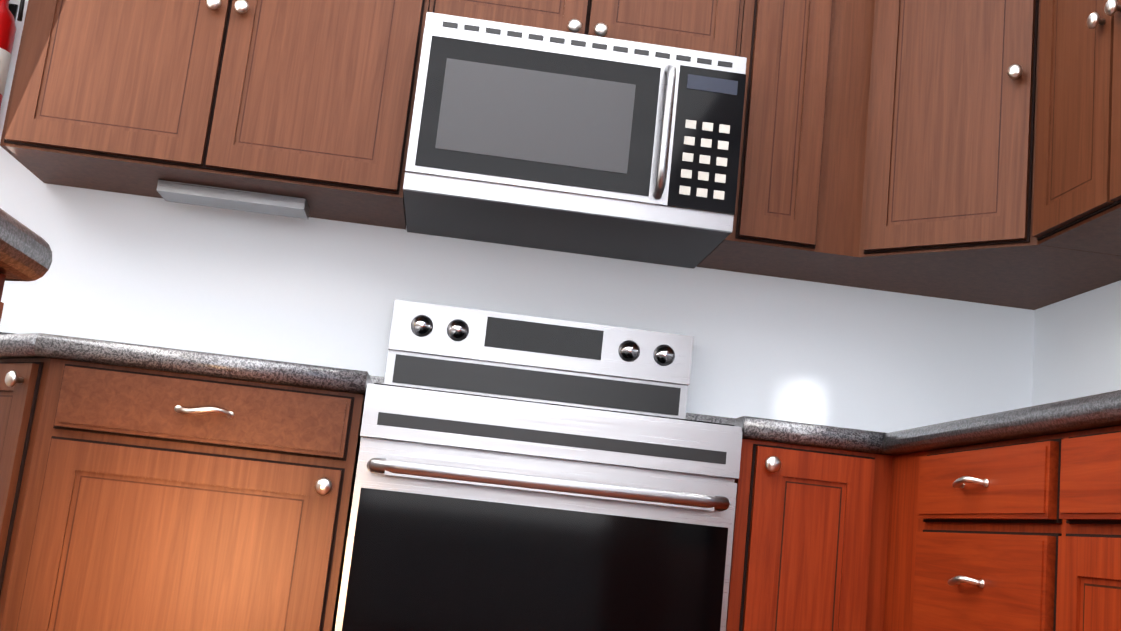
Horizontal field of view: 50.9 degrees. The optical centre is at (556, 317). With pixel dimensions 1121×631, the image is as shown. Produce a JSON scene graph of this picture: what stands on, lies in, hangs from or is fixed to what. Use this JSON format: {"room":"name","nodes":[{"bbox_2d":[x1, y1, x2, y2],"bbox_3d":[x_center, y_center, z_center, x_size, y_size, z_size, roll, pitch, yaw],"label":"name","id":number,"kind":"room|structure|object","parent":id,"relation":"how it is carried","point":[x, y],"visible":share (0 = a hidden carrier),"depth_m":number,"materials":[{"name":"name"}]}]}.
{"room":"kitchen","nodes":[
{"label":"kitchen","id":0,"kind":"room"},
{"bbox_2d":[0,0,28,207],"bbox_3d":[-1.701,-0.543,6.173,0.120,4.200,6.270,7,-10,-5],"label":"wall","id":1,"kind":"structure","parent":0,"point":[5,158],"depth_m":3.01,"materials":[{"name":"white paint"}]},
{"bbox_2d":[0,156,1031,432],"bbox_3d":[-0.077,-0.014,3.117,2.700,2.430,0.120,7,-10,-5],"label":"wall","id":2,"kind":"structure","parent":0,"point":[142,270],"depth_m":3.06,"materials":[{"name":"white paint"}]},
{"bbox_2d":[0,0,435,228],"bbox_3d":[-0.787,-0.682,2.923,0.915,0.760,0.330,7,-10,-5],"label":"upper cabinet","id":3,"kind":"object","parent":2,"relation":"attached to","point":[301,109],"depth_m":2.74,"materials":[{"name":"brown wood"}]},
{"bbox_2d":[432,0,751,71],"bbox_3d":[0.069,-0.788,3.029,0.765,0.335,0.330,7,-10,-5],"label":"upper cabinet","id":4,"kind":"object","parent":2,"relation":"attached to","point":[724,27],"depth_m":2.87,"materials":[{"name":"brown wood"}]},
{"bbox_2d":[403,12,746,268],"bbox_3d":[0.033,-0.422,2.892,0.758,0.426,0.471,7,-10,-5],"label":"microwave","id":5,"kind":"object","parent":4,"relation":"attached to","point":[546,139],"visible":1,"depth_m":2.71,"materials":[{"name":"grey metal"}]},
{"bbox_2d":[697,0,874,281],"bbox_3d":[0.590,-0.513,3.037,0.330,0.760,0.330,7,-10,-5],"label":"upper cabinet","id":6,"kind":"object","parent":2,"relation":"attached to","point":[799,193],"depth_m":2.88,"materials":[{"name":"brown wood"}]},
{"bbox_2d":[1028,280,1120,406],"bbox_3d":[1.623,-0.308,0.463,0.125,2.430,5.770,7,-10,-5],"label":"wall","id":7,"kind":"structure","parent":0,"point":[1076,352],"depth_m":2.96,"materials":[{"name":"white paint"}]},
{"bbox_2d":[819,0,1120,309],"bbox_3d":[1.097,-0.530,2.636,0.604,0.760,1.226,7,-10,-5],"label":"upper cabinet","id":8,"kind":"object","parent":7,"relation":"attached to","point":[992,170],"visible":1,"depth_m":2.71,"materials":[{"name":"brown wood"}]},
{"bbox_3d":[-2.487,0.979,2.903,7.800,0.100,12.020,7,-10,-5],"label":"floor","id":9,"kind":"structure","parent":0,"visible":0},
{"bbox_2d":[0,232,50,321],"bbox_3d":[-0.804,0.253,0.527,0.643,0.836,0.965,7,-10,-5],"label":"base cabinet","id":10,"kind":"object","parent":9,"relation":"on","point":[25,253],"depth_m":1.07,"materials":[{"name":"brown wood"}]},
{"bbox_2d":[0,332,383,630],"bbox_3d":[-0.939,0.522,2.529,0.978,0.988,0.672,7,-10,-5],"label":"base cabinet","id":11,"kind":"object","parent":9,"relation":"on","point":[147,488],"visible":1,"depth_m":2.28,"materials":[{"name":"brown wood"}]},
{"bbox_2d":[335,300,742,630],"bbox_3d":[-0.061,0.532,2.592,0.762,1.179,0.720,7,-10,-5],"label":"range","id":12,"kind":"object","parent":9,"relation":"on","point":[515,472],"visible":1,"depth_m":2.33,"materials":[{"name":"silver metal"}]},
{"bbox_2d":[685,390,1120,630],"bbox_3d":[0.989,0.254,0.749,0.935,1.297,4.646,7,-10,-5],"label":"base cabinet","id":13,"kind":"object","parent":9,"relation":"on","point":[1009,520],"visible":1,"depth_m":2.15,"materials":[{"name":"brown wood"}]},
{"bbox_3d":[-1.583,-0.108,2.869,0.082,2.209,0.079,7,-10,-5],"label":"column","id":14,"kind":"structure","parent":9,"relation":"on","visible":0},
{"bbox_2d":[0,0,24,107],"bbox_3d":[-1.426,-0.668,2.975,0.118,0.395,0.100,7,-10,-5],"label":"fire extinguisher","id":15,"kind":"object","parent":14,"relation":"attached to","point":[8,12],"visible":1,"depth_m":2.96,"materials":[{"name":"red metal"}]}
]}

